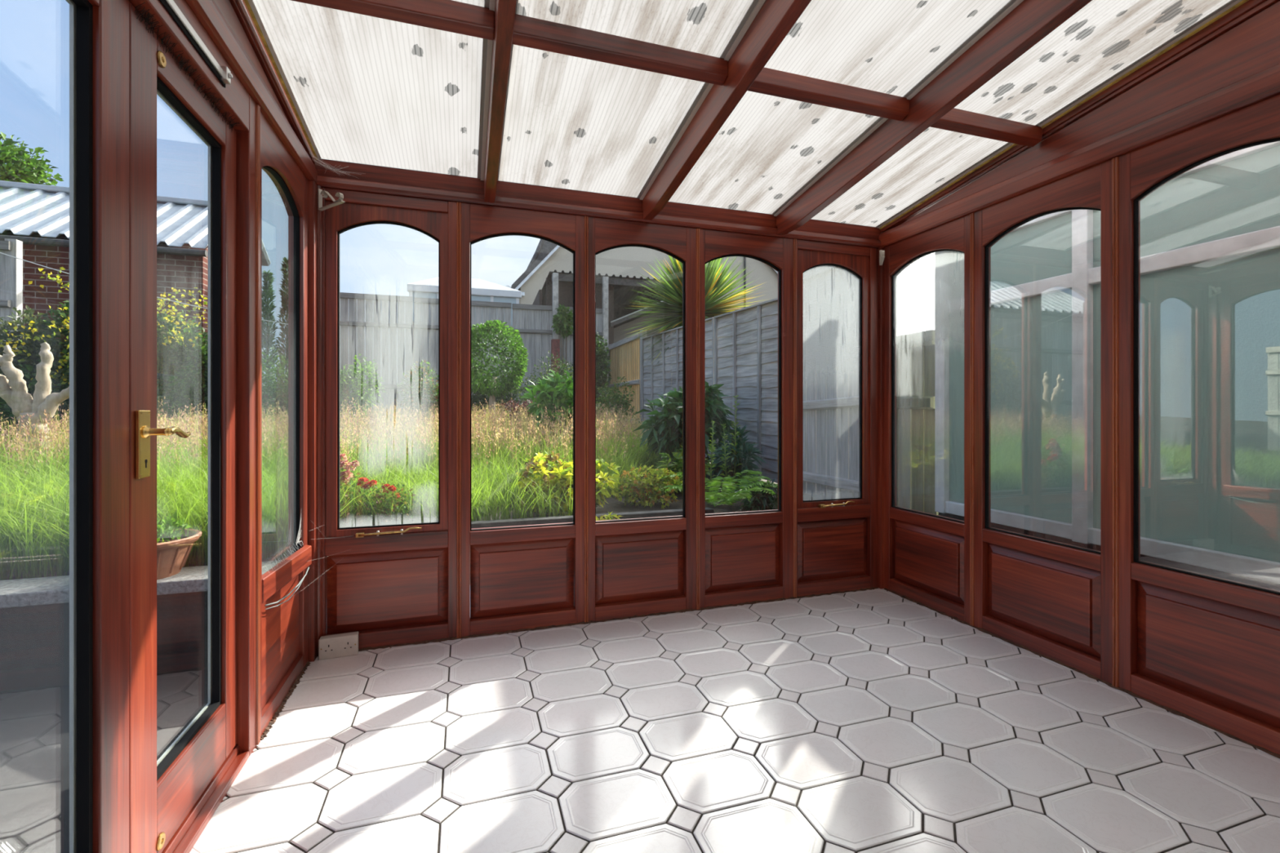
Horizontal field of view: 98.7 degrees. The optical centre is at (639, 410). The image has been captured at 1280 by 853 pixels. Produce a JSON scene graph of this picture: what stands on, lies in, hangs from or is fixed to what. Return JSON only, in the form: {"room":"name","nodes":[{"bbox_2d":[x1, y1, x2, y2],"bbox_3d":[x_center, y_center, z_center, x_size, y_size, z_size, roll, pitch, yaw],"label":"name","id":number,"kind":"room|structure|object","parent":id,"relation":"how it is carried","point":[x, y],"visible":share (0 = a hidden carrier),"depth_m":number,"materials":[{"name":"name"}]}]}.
{"room":"sunroom","nodes":[
{"label":"sunroom","id":0,"kind":"room"},
{"bbox_2d":[185,0,317,803],"bbox_3d":[-0.860,-0.233,0.598,0.075,2.667,3.662,0,0,-18],"label":"wall","id":1,"kind":"structure","parent":0,"point":[228,24],"depth_m":1.67,"materials":[{"name":"brown wood"}]},
{"bbox_2d":[65,0,128,852],"bbox_3d":[-0.955,0.083,0.784,0.042,1.834,0.694,0,0,-18],"label":"door","id":2,"kind":"structure","parent":1,"relation":"in","point":[99,29],"depth_m":1.03,"materials":[{"name":"brown wood"}]},
{"bbox_2d":[128,2,235,852],"bbox_3d":[-1.117,0.083,1.385,0.098,1.834,0.549,0,0,-18],"label":"door","id":3,"kind":"structure","parent":1,"relation":"in","point":[162,792],"depth_m":1.24,"materials":[{"name":"brown wood"}]},
{"bbox_2d":[134,2,239,132],"bbox_3d":[-1.108,-0.827,1.374,0.024,0.029,0.516,0,0,-18],"label":"cobweb","id":4,"kind":"object","parent":3,"relation":"attached to","point":[148,19],"visible":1,"depth_m":1.30,"materials":[{"name":"grey"}]},
{"bbox_2d":[128,0,255,852],"bbox_3d":[-1.023,0.046,1.059,0.115,2.008,1.400,0,0,-18],"label":"door frame","id":5,"kind":"structure","parent":1,"relation":"attached to","point":[177,19],"depth_m":1.65,"materials":[{"name":"brown wood"}]},
{"bbox_2d":[255,103,260,745],"bbox_3d":[-1.204,0.045,1.724,0.018,2.002,0.021,0,0,-18],"label":"door frame post","id":6,"kind":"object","parent":1,"relation":"attached to","point":[257,107],"depth_m":1.72,"materials":[{"name":"brown wood"}]},
{"bbox_2d":[260,662,310,740],"bbox_3d":[-1.286,1.044,2.014,0.018,0.011,0.560,0,0,-18],"label":"baseboard","id":7,"kind":"structure","parent":1,"relation":"attached to","point":[294,686],"depth_m":1.96,"materials":[{"name":"brown wood"}]},
{"bbox_2d":[260,111,311,737],"bbox_3d":[-1.306,0.046,2.008,0.082,2.008,0.580,0,0,-18],"label":"window","id":8,"kind":"structure","parent":1,"relation":"in","point":[284,625],"depth_m":2.16,"materials":[{"name":"brown wood"}]},
{"bbox_2d":[265,512,302,573],"bbox_3d":[-1.297,0.469,2.019,0.017,0.146,0.433,0,0,-18],"label":"cobweb","id":9,"kind":"object","parent":8,"relation":"attached to","point":[299,534],"visible":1,"depth_m":2.16},
{"bbox_2d":[308,180,322,662],"bbox_3d":[-1.407,0.046,2.341,0.093,2.008,0.117,0,0,-18],"label":"corner post","id":10,"kind":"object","parent":1,"relation":"attached to","point":[315,215],"depth_m":2.31,"materials":[{"name":"brown wood"}]},
{"bbox_2d":[314,157,880,639],"bbox_3d":[0.009,0.011,2.816,2.969,2.178,0.075,0,0,-18],"label":"wall","id":11,"kind":"structure","parent":0,"point":[375,179],"depth_m":2.67,"materials":[{"name":"brown wood"}]},
{"bbox_2d":[318,188,344,210],"bbox_3d":[-1.288,-0.890,2.292,0.154,0.089,0.016,0,0,27],"label":"curtain bracket","id":12,"kind":"object","parent":11,"relation":"attached to","point":[321,193],"visible":1,"depth_m":2.30,"materials":[{"name":"beige paint"}]},
{"bbox_2d":[310,152,364,178],"bbox_3d":[-1.304,-1.032,2.335,0.092,0.048,0.228,0,0,37],"label":"cobweb","id":13,"kind":"object","parent":11,"relation":"on","point":[311,153],"visible":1,"depth_m":2.33},
{"bbox_2d":[322,187,456,648],"bbox_3d":[-1.112,0.046,2.458,0.573,2.008,0.074,0,0,-18],"label":"window","id":14,"kind":"structure","parent":11,"relation":"in","point":[395,584],"depth_m":2.44,"materials":[{"name":"brown wood"}]},
{"bbox_2d":[456,201,461,638],"bbox_3d":[-0.834,0.045,2.531,0.021,2.002,0.018,0,0,-18],"label":"trim","id":15,"kind":"structure","parent":11,"relation":"attached to","point":[458,204],"depth_m":2.52,"materials":[{"name":"brown wood"}]},
{"bbox_2d":[461,202,584,636],"bbox_3d":[-0.557,0.046,2.645,0.597,2.008,0.055,0,0,-18],"label":"window","id":16,"kind":"structure","parent":11,"relation":"in","point":[526,576],"depth_m":2.62,"materials":[{"name":"brown wood"}]},
{"bbox_2d":[584,215,588,622],"bbox_3d":[-0.265,0.045,2.712,0.021,2.002,0.018,0,0,-18],"label":"trim","id":17,"kind":"structure","parent":11,"relation":"attached to","point":[586,218],"depth_m":2.71,"materials":[{"name":"brown wood"}]},
{"bbox_2d":[358,586,878,651],"bbox_3d":[0.036,1.044,2.799,2.870,0.010,0.018,0,0,-18],"label":"baseboard","id":18,"kind":"structure","parent":11,"relation":"attached to","point":[874,588],"depth_m":2.73,"materials":[{"name":"brown wood"}]},
{"bbox_2d":[588,216,696,621],"bbox_3d":[0.012,0.046,2.827,0.598,2.008,0.055,0,0,-18],"label":"window","id":19,"kind":"structure","parent":11,"relation":"in","point":[642,566],"depth_m":2.81,"materials":[{"name":"brown wood"}]},
{"bbox_2d":[696,227,699,609],"bbox_3d":[0.304,0.045,2.894,0.021,2.002,0.018,0,0,-18],"label":"trim","id":20,"kind":"structure","parent":11,"relation":"attached to","point":[697,228],"depth_m":2.88,"materials":[{"name":"brown wood"}]},
{"bbox_2d":[699,228,793,608],"bbox_3d":[0.577,0.046,3.007,0.588,2.008,0.055,0,0,-18],"label":"window","id":21,"kind":"structure","parent":11,"relation":"in","point":[747,556],"depth_m":3.00,"materials":[{"name":"brown wood"}]},
{"bbox_2d":[793,238,796,597],"bbox_3d":[0.865,0.045,3.073,0.021,2.002,0.018,0,0,-18],"label":"trim","id":22,"kind":"structure","parent":11,"relation":"attached to","point":[794,239],"depth_m":3.06,"materials":[{"name":"brown wood"}]},
{"bbox_2d":[796,239,878,596],"bbox_3d":[1.131,0.046,3.174,0.570,2.008,0.074,0,0,-18],"label":"window","id":23,"kind":"structure","parent":11,"relation":"in","point":[837,539],"depth_m":3.19,"materials":[{"name":"brown wood"}]},
{"bbox_2d":[189,587,1279,852],"bbox_3d":[0.554,1.075,1.067,3.105,0.050,3.735,0,0,-18],"label":"floor","id":24,"kind":"structure","parent":0,"point":[878,720],"depth_m":1.67,"materials":[{"name":"tile"}]},
{"bbox_2d":[318,631,358,660],"bbox_3d":[-1.287,1.006,2.351,0.148,0.087,0.044,0,0,-22],"label":"wall socket","id":25,"kind":"object","parent":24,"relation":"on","point":[341,645],"visible":1,"depth_m":2.33,"materials":[{"name":"white plastic"}]},
{"bbox_2d":[242,0,1248,235],"bbox_3d":[0.547,-1.277,1.130,3.089,0.631,3.820,0,0,-18],"label":"ceiling","id":26,"kind":"structure","parent":0,"point":[863,113],"depth_m":1.98,"materials":[{"name":"white plastic"}]},
{"bbox_2d":[879,0,1279,747],"bbox_3d":[2.002,-0.233,1.538,0.092,2.667,3.712,0,0,-18],"label":"wall","id":27,"kind":"structure","parent":0,"point":[1231,64],"depth_m":1.99,"materials":[{"name":"brown wood"}]},
{"bbox_2d":[878,247,884,589],"bbox_3d":[1.439,0.046,3.272,0.076,2.008,0.075,0,0,-18],"label":"trim","id":28,"kind":"structure","parent":27,"relation":"attached to","point":[881,268],"depth_m":3.23,"materials":[{"name":"brown wood"}]},
{"bbox_2d":[879,249,884,265],"bbox_3d":[1.382,-0.890,3.139,0.016,0.089,0.154,0,0,19],"label":"curtain bracket","id":29,"kind":"object","parent":27,"relation":"attached to","point":[882,253],"visible":1,"depth_m":3.13,"materials":[{"name":"beige paint"}]},
{"bbox_2d":[884,214,969,623],"bbox_3d":[1.550,0.046,2.958,0.055,2.008,0.590,0,0,-18],"label":"window","id":30,"kind":"structure","parent":27,"relation":"in","point":[926,556],"depth_m":2.96,"materials":[{"name":"brown wood"}]},
{"bbox_2d":[969,213,973,626],"bbox_3d":[1.617,0.045,2.670,0.018,2.002,0.021,0,0,-18],"label":"trim","id":31,"kind":"structure","parent":27,"relation":"attached to","point":[971,215],"depth_m":2.67,"materials":[{"name":"brown wood"}]},
{"bbox_2d":[973,159,1111,684],"bbox_3d":[1.734,0.046,2.384,0.055,2.008,0.617,0,0,-18],"label":"window","id":32,"kind":"structure","parent":27,"relation":"in","point":[1052,599],"depth_m":2.34,"materials":[{"name":"brown wood"}]},
{"bbox_2d":[884,587,1279,758],"bbox_3d":[1.983,1.044,1.488,0.018,0.011,3.630,0,0,-18],"label":"baseboard","id":33,"kind":"structure","parent":27,"relation":"attached to","point":[1172,711],"depth_m":2.12,"materials":[{"name":"brown wood"}]},
{"bbox_2d":[1111,156,1118,687],"bbox_3d":[1.804,0.045,2.082,0.018,2.002,0.021,0,0,-18],"label":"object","id":34,"kind":"structure","parent":27,"relation":"attached to","point":[1115,160],"depth_m":2.08,"materials":[{"name":"brown wood"}]},
{"bbox_2d":[1118,93,1279,754],"bbox_3d":[1.920,0.046,1.799,0.055,2.008,0.610,0,0,-18],"label":"window","id":35,"kind":"structure","parent":27,"relation":"in","point":[1205,648],"depth_m":1.90,"materials":[{"name":"brown wood"}]},
{"label":"outside","id":36,"kind":"structure","parent":0,"visible":0},
{"bbox_2d":[0,668,208,852],"bbox_3d":[-4.519,1.293,-1.810,8.290,0.114,7.300,0,0,-18],"label":"patio","id":37,"kind":"structure","parent":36,"point":[34,723],"depth_m":2.00,"materials":[{"name":"grey stone"}]},
{"bbox_2d":[0,560,280,693],"bbox_3d":[-4.667,1.014,1.896,6.260,0.439,0.270,0,0,-18],"label":"wall","id":38,"kind":"structure","parent":37,"relation":"on","point":[34,612],"depth_m":2.46,"materials":[{"name":"grey stone"}]},
{"bbox_2d":[156,511,201,579],"bbox_3d":[-2.370,0.644,2.639,0.416,0.301,0.416,0,0,-18],"label":"plant pot","id":39,"kind":"object","parent":38,"relation":"on","point":[173,550],"visible":0.35,"depth_m":2.64,"materials":[{"name":"ceramic"}]},
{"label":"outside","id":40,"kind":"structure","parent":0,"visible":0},
{"bbox_2d":[0,390,818,580],"bbox_3d":[-6.760,-0.512,27.759,48.000,3.005,63.000,0,0,-18],"label":"ground","id":41,"kind":"structure","parent":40,"point":[613,505],"depth_m":4.41,"materials":[{"name":"soil"}]},
{"bbox_2d":[0,238,22,452],"bbox_3d":[-8.080,-0.595,5.714,2.480,2.590,0.150,0,0,-18],"label":"fence panel","id":42,"kind":"object","parent":41,"relation":"on","point":[11,268],"visible":0.46,"depth_m":6.06,"materials":[{"name":"white wood"}]},
{"bbox_2d":[0,131,63,186],"bbox_3d":[-15.199,-3.127,12.444,3.672,6.634,3.703,0,0,-40],"label":"tree","id":43,"kind":"object","parent":41,"relation":"on","point":[29,170],"visible":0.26,"depth_m":12.32,"materials":[{"name":"green plant"}]},
{"bbox_2d":[0,342,69,466],"bbox_3d":[-4.921,0.098,4.519,0.699,1.318,0.250,0,0,-18],"label":"tree stump","id":44,"kind":"object","parent":41,"relation":"on","point":[13,388],"visible":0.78,"depth_m":4.47,"materials":[{"name":"beige wood"}]},
{"bbox_2d":[0,305,69,428],"bbox_3d":[-6.347,-0.234,5.731,1.061,1.747,0.559,0,0,-14],"label":"shrub","id":45,"kind":"object","parent":41,"relation":"on","point":[33,348],"visible":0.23,"depth_m":5.64,"materials":[{"name":"green plant"}]},
{"bbox_2d":[0,363,69,454],"bbox_3d":[-6.087,0.096,5.410,1.268,1.131,0.618,0,0,-12],"label":"hedge","id":46,"kind":"object","parent":41,"relation":"on","point":[5,408],"visible":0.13,"depth_m":5.36,"materials":[{"name":"green plant"}]},
{"bbox_2d":[0,266,208,413],"bbox_3d":[-5.522,-0.405,5.899,1.897,2.090,1.125,0,0,-10],"label":"flowering shrub","id":47,"kind":"object","parent":41,"relation":"on","point":[163,323],"visible":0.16,"depth_m":5.77,"materials":[{"name":"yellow plant"}]},
{"bbox_2d":[0,180,271,355],"bbox_3d":[-9.223,-1.335,7.551,6.420,3.870,2.605,0,0,-18],"label":"brick outbuilding","id":48,"kind":"structure","parent":41,"relation":"on","point":[36,215],"depth_m":7.38,"materials":[{"name":"red brick"}]},
{"bbox_2d":[156,327,208,435],"bbox_3d":[-4.974,-0.133,6.005,0.949,1.560,0.488,0,0,-20],"label":"fence","id":49,"kind":"object","parent":41,"relation":"on","point":[196,392],"visible":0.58,"depth_m":5.91,"materials":[{"name":"grey wood"}]},
{"bbox_2d":[262,269,279,415],"bbox_3d":[-5.681,-0.806,8.381,0.473,2.652,0.434,0,0,-43],"label":"conifer","id":50,"kind":"object","parent":41,"relation":"on","point":[267,339],"visible":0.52,"depth_m":8.34,"materials":[{"name":"green plant"}]},
{"bbox_2d":[262,373,280,420],"bbox_3d":[-5.129,0.015,6.871,1.164,1.234,0.627,0,0,-18],"label":"hedge","id":51,"kind":"object","parent":41,"relation":"on","point":[268,392],"visible":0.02,"depth_m":6.97,"materials":[{"name":"green plant"}]},
{"bbox_2d":[262,346,288,422],"bbox_3d":[-4.818,-0.129,7.513,0.990,1.462,0.804,0,0,2],"label":"shrub","id":52,"kind":"object","parent":41,"relation":"on","point":[284,386],"visible":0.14,"depth_m":7.32,"materials":[{"name":"green plant"}]},
{"bbox_2d":[275,256,288,408],"bbox_3d":[-5.424,-0.919,8.461,0.449,2.878,0.470,0,0,-18],"label":"conifer","id":53,"kind":"object","parent":41,"relation":"on","point":[284,294],"visible":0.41,"depth_m":8.40,"materials":[{"name":"green plant"}]},
{"bbox_2d":[0,395,653,484],"bbox_3d":[-2.770,0.253,6.050,5.982,0.993,4.184,0,0,-18],"label":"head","id":54,"kind":"object","parent":41,"relation":"on","point":[417,420],"visible":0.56,"depth_m":5.12},
{"bbox_2d":[0,408,668,580],"bbox_3d":[-3.709,0.338,4.989,9.125,0.956,5.914,0,0,-18],"label":"meadow grass","id":55,"kind":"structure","parent":41,"relation":"on","point":[34,512],"depth_m":3.51,"materials":[{"name":"green plant"}]},
{"bbox_2d":[339,453,369,521],"bbox_3d":[-1.966,0.543,3.504,0.435,0.536,0.351,0,0,-18],"label":"rose bush","id":56,"kind":"object","parent":41,"relation":"on","point":[344,456],"visible":0.28,"depth_m":3.48,"materials":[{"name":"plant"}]},
{"bbox_2d":[339,353,387,426],"bbox_3d":[-3.727,-0.059,7.109,0.800,1.346,0.683,0,0,-33],"label":"leafy shrub","id":57,"kind":"object","parent":41,"relation":"on","point":[353,381],"visible":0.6,"depth_m":7.08,"materials":[{"name":"green plant"}]},
{"bbox_2d":[339,292,413,419],"bbox_3d":[-5.219,-0.838,10.267,1.800,2.675,0.085,0,0,-18],"label":"fence panel","id":58,"kind":"object","parent":41,"relation":"on","point":[368,325],"visible":0.38,"depth_m":10.37,"materials":[{"name":"grey wood"}]},
{"bbox_2d":[339,477,426,525],"bbox_3d":[-1.660,0.617,3.506,0.571,0.399,0.411,0,0,-18],"label":"rose bush","id":59,"kind":"object","parent":41,"relation":"on","point":[385,492],"visible":0.69,"depth_m":3.46,"materials":[{"name":"green plant"}]},
{"bbox_2d":[396,360,438,434],"bbox_3d":[-2.803,-0.037,7.514,0.919,1.294,0.691,0,0,-4],"label":"bush","id":60,"kind":"object","parent":41,"relation":"on","point":[427,389],"visible":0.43,"depth_m":7.36,"materials":[{"name":"green plant"}]},
{"bbox_2d":[413,297,511,412],"bbox_3d":[-3.471,-0.832,10.825,1.830,2.663,0.085,0,0,-18],"label":"fence panel","id":61,"kind":"object","parent":41,"relation":"on","point":[482,312],"visible":0.33,"depth_m":10.66,"materials":[{"name":"grey wood"}]},
{"bbox_2d":[407,277,521,404],"bbox_3d":[-4.850,-1.810,15.310,2.830,3.920,2.280,0,0,-18],"label":"gazebo","id":62,"kind":"object","parent":41,"relation":"on","point":[482,290],"visible":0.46,"depth_m":14.38,"materials":[{"name":"plastic"}]},
{"bbox_2d":[432,367,527,416],"bbox_3d":[-2.695,-0.113,9.204,1.703,1.291,0.784,0,0,-18],"label":"hedge","id":63,"kind":"object","parent":41,"relation":"on","point":[473,399],"visible":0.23,"depth_m":9.13,"materials":[{"name":"green plant"}]},
{"bbox_2d":[471,319,528,426],"bbox_3d":[-1.942,-0.296,7.360,0.903,1.844,0.920,0,0,-3],"label":"topiary tree","id":64,"kind":"object","parent":41,"relation":"on","point":[495,388],"visible":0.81,"depth_m":7.15,"materials":[{"name":"green plant"}]},
{"bbox_2d":[500,396,536,424],"bbox_3d":[-1.534,0.216,7.209,0.615,0.857,0.424,0,0,-18],"label":"bush","id":65,"kind":"object","parent":41,"relation":"on","point":[509,402],"visible":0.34,"depth_m":7.13,"materials":[{"name":"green plant"}]},
{"bbox_2d":[515,351,573,406],"bbox_3d":[-1.343,-0.166,8.449,1.163,1.500,0.804,0,0,-18],"label":"shrub","id":66,"kind":"object","parent":41,"relation":"on","point":[551,355],"visible":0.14,"depth_m":8.44,"materials":[{"name":"green plant"}]},
{"bbox_2d":[520,368,573,441],"bbox_3d":[-0.948,0.107,6.282,0.753,1.173,0.694,0,0,11],"label":"bush","id":67,"kind":"object","parent":41,"relation":"on","point":[553,390],"visible":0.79,"depth_m":6.16,"materials":[{"name":"green plant"}]},
{"bbox_2d":[511,303,602,413],"bbox_3d":[-1.661,-0.826,11.402,1.930,2.651,0.085,0,0,-18],"label":"fence panel","id":68,"kind":"object","parent":41,"relation":"on","point":[531,321],"visible":0.26,"depth_m":11.27,"materials":[{"name":"grey wood"}]},
{"bbox_2d":[551,304,573,384],"bbox_3d":[-1.537,-0.844,11.103,0.505,2.594,0.362,0,0,-18],"label":"tree","id":69,"kind":"object","parent":41,"relation":"on","point":[562,321],"visible":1,"depth_m":11.07,"materials":[{"name":"green plant"}]},
{"bbox_2d":[514,451,620,517],"bbox_3d":[-0.543,0.575,4.141,0.797,0.536,0.637,0,0,-1],"label":"bush","id":70,"kind":"object","parent":41,"relation":"on","point":[561,472],"visible":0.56,"depth_m":4.02,"materials":[{"name":"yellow plant"}]},
{"bbox_2d":[471,507,714,528],"bbox_3d":[-0.579,0.782,3.657,2.320,0.135,0.080,0,0,-18],"label":"edging","id":71,"kind":"object","parent":41,"relation":"on","point":[560,519],"visible":0.24,"depth_m":3.64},
{"bbox_2d":[532,269,666,401],"bbox_3d":[-0.680,-1.220,13.109,3.675,3.340,3.010,0,0,-18],"label":"carport","id":72,"kind":"object","parent":41,"relation":"on","point":[615,295],"visible":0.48,"depth_m":11.76,"materials":[{"name":"white paint"}]},
{"bbox_2d":[595,332,613,404],"bbox_3d":[-0.902,-0.565,10.848,0.717,2.084,0.636,0,0,-18],"label":"clump","id":73,"kind":"object","parent":41,"relation":"on","point":[602,362],"visible":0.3,"depth_m":10.72,"materials":[{"name":"green plant"}]},
{"bbox_2d":[595,511,622,520],"bbox_3d":[-0.269,0.759,3.655,0.338,0.178,0.182,0,0,-18],"label":"seedling","id":74,"kind":"object","parent":41,"relation":"on","point":[608,517],"visible":0.25,"depth_m":3.66,"materials":[{"name":"green plant"}]},
{"bbox_2d":[595,376,642,434],"bbox_3d":[-0.326,0.073,7.858,0.763,1.111,0.621,0,0,-18],"label":"shrub","id":75,"kind":"object","parent":41,"relation":"on","point":[608,400],"visible":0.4,"depth_m":7.82,"materials":[{"name":"green plant"}]},
{"bbox_2d":[608,329,646,437],"bbox_3d":[-0.303,-0.400,10.652,0.150,2.000,2.320,0,0,-18],"label":"fence panel","id":76,"kind":"object","parent":41,"relation":"on","point":[625,356],"visible":0.42,"depth_m":10.24,"materials":[{"name":"beige wood"}]},
{"bbox_2d":[505,239,777,310],"bbox_3d":[-0.081,-4.480,21.467,10.660,9.460,7.450,0,0,-18],"label":"house","id":77,"kind":"structure","parent":41,"relation":"on","point":[548,256],"depth_m":17.82,"materials":[{"name":"paint"}]},
{"bbox_2d":[609,301,675,342],"bbox_3d":[-0.053,-1.157,12.863,1.680,3.015,1.460,0,0,-18],"label":"shed","id":78,"kind":"object","parent":41,"relation":"on","point":[620,332],"visible":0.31,"depth_m":12.27,"materials":[{"name":"grey wood"}]},
{"bbox_2d":[608,465,682,508],"bbox_3d":[0.050,0.623,4.477,0.715,0.362,0.437,0,0,-14],"label":"bush","id":79,"kind":"object","parent":41,"relation":"on","point":[642,488],"visible":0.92,"depth_m":4.43,"materials":[{"name":"green plant"}]},
{"bbox_2d":[640,329,671,440],"bbox_3d":[0.254,-0.332,8.867,0.065,1.827,1.380,0,0,-18],"label":"fence panel","id":80,"kind":"object","parent":41,"relation":"on","point":[657,380],"visible":0.61,"depth_m":8.88,"materials":[{"name":"grey wood"}]},
{"bbox_2d":[632,381,735,464],"bbox_3d":[0.491,0.205,5.809,1.116,1.081,1.006,0,0,9],"label":"rhododendron","id":81,"kind":"object","parent":41,"relation":"on","point":[664,433],"visible":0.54,"depth_m":5.54,"materials":[{"name":"green plant"}]},
{"bbox_2d":[653,444,719,495],"bbox_3d":[0.387,0.592,5.026,0.675,0.548,0.546,0,0,-38],"label":"weeds","id":82,"kind":"object","parent":41,"relation":"on","point":[677,466],"visible":0.2,"depth_m":4.94,"materials":[{"name":"green plant"}]},
{"bbox_2d":[669,316,714,460],"bbox_3d":[0.697,-0.271,7.476,0.065,1.855,1.500,0,0,-18],"label":"fence panel","id":83,"kind":"object","parent":41,"relation":"on","point":[677,338],"visible":0.23,"depth_m":7.80,"materials":[{"name":"grey wood"}]},
{"bbox_2d":[625,254,766,368],"bbox_3d":[0.970,-1.082,9.015,2.442,3.350,2.538,0,0,-18],"label":"palm","id":84,"kind":"object","parent":41,"relation":"on","point":[673,294],"visible":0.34,"depth_m":8.60,"materials":[{"name":"green plant"}]},
{"bbox_2d":[706,420,716,492],"bbox_3d":[0.622,0.432,4.813,0.132,0.686,0.124,0,0,-18],"label":"willowherb","id":85,"kind":"object","parent":41,"relation":"on","point":[712,441],"visible":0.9,"depth_m":4.82,"materials":[{"name":"green plant"}]},
{"bbox_2d":[657,469,777,506],"bbox_3d":[0.619,0.624,4.319,1.050,0.248,0.966,0,0,-18],"label":"fern","id":86,"kind":"object","parent":41,"relation":"on","point":[711,497],"visible":0.82,"depth_m":4.25,"materials":[{"name":"green plant"}]},
{"bbox_2d":[719,423,732,481],"bbox_3d":[0.777,0.445,4.978,0.154,0.651,0.152,0,0,36],"label":"willowherb","id":87,"kind":"object","parent":41,"relation":"on","point":[724,437],"visible":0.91,"depth_m":4.97,"materials":[{"name":"green plant"}]},
{"bbox_2d":[726,395,742,487],"bbox_3d":[0.879,0.312,5.138,0.182,0.905,0.175,0,0,37],"label":"willowherb","id":88,"kind":"object","parent":41,"relation":"on","point":[735,424],"visible":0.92,"depth_m":5.13,"materials":[{"name":"green plant"}]},
{"bbox_2d":[705,424,767,486],"bbox_3d":[0.911,0.503,5.271,0.646,0.739,0.646,0,0,-40],"label":"euphorbia","id":89,"kind":"object","parent":41,"relation":"on","point":[747,448],"visible":0.75,"depth_m":5.20,"materials":[{"name":"green plant"}]},
{"bbox_2d":[713,297,777,483],"bbox_3d":[1.166,-0.205,6.009,0.065,1.882,1.540,0,0,-18],"label":"fence panel","id":90,"kind":"object","parent":41,"relation":"on","point":[746,339],"visible":0.59,"depth_m":5.86,"materials":[{"name":"grey wood"}]},
{"bbox_2d":[733,477,777,511],"bbox_3d":[0.958,0.711,4.386,0.455,0.348,0.368,0,0,-40],"label":"euphorbia","id":91,"kind":"object","parent":41,"relation":"on","point":[760,500],"visible":0.7,"depth_m":4.29,"materials":[{"name":"green plant"}]},
{"bbox_2d":[803,265,858,499],"bbox_3d":[1.582,-0.172,4.704,0.085,2.205,1.160,0,0,-18],"label":"window pane","id":92,"kind":"object","parent":41,"relation":"on","point":[830,293],"visible":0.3,"depth_m":4.65,"materials":[{"name":"clear glass"}]},
{"bbox_2d":[896,329,938,515],"bbox_3d":[1.850,0.223,3.865,0.085,1.495,0.560,0,0,-18],"label":"fence panel","id":93,"kind":"object","parent":41,"relation":"on","point":[915,355],"visible":0.39,"depth_m":3.77,"materials":[{"name":"grey wood"}]},
{"bbox_2d":[934,141,1279,591],"bbox_3d":[3.588,-0.080,1.830,2.250,2.140,4.305,0,0,-18],"label":"neighbour lean to","id":94,"kind":"object","parent":41,"relation":"on","point":[1210,234],"visible":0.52,"depth_m":2.40,"materials":[{"name":"clear glass"}]},
{"bbox_3d":[-6.016,-0.468,4.378,0.057,2.405,0.060,0,0,-18],"label":"post","id":95,"kind":"object","parent":41,"relation":"on","visible":0},
{"bbox_2d":[0,252,288,324],"bbox_3d":[-4.587,-1.180,4.834,3.002,0.787,0.008,0,0,-18],"label":"clothesline","id":96,"kind":"object","parent":95,"relation":"attached to","point":[0,252],"visible":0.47,"depth_m":4.92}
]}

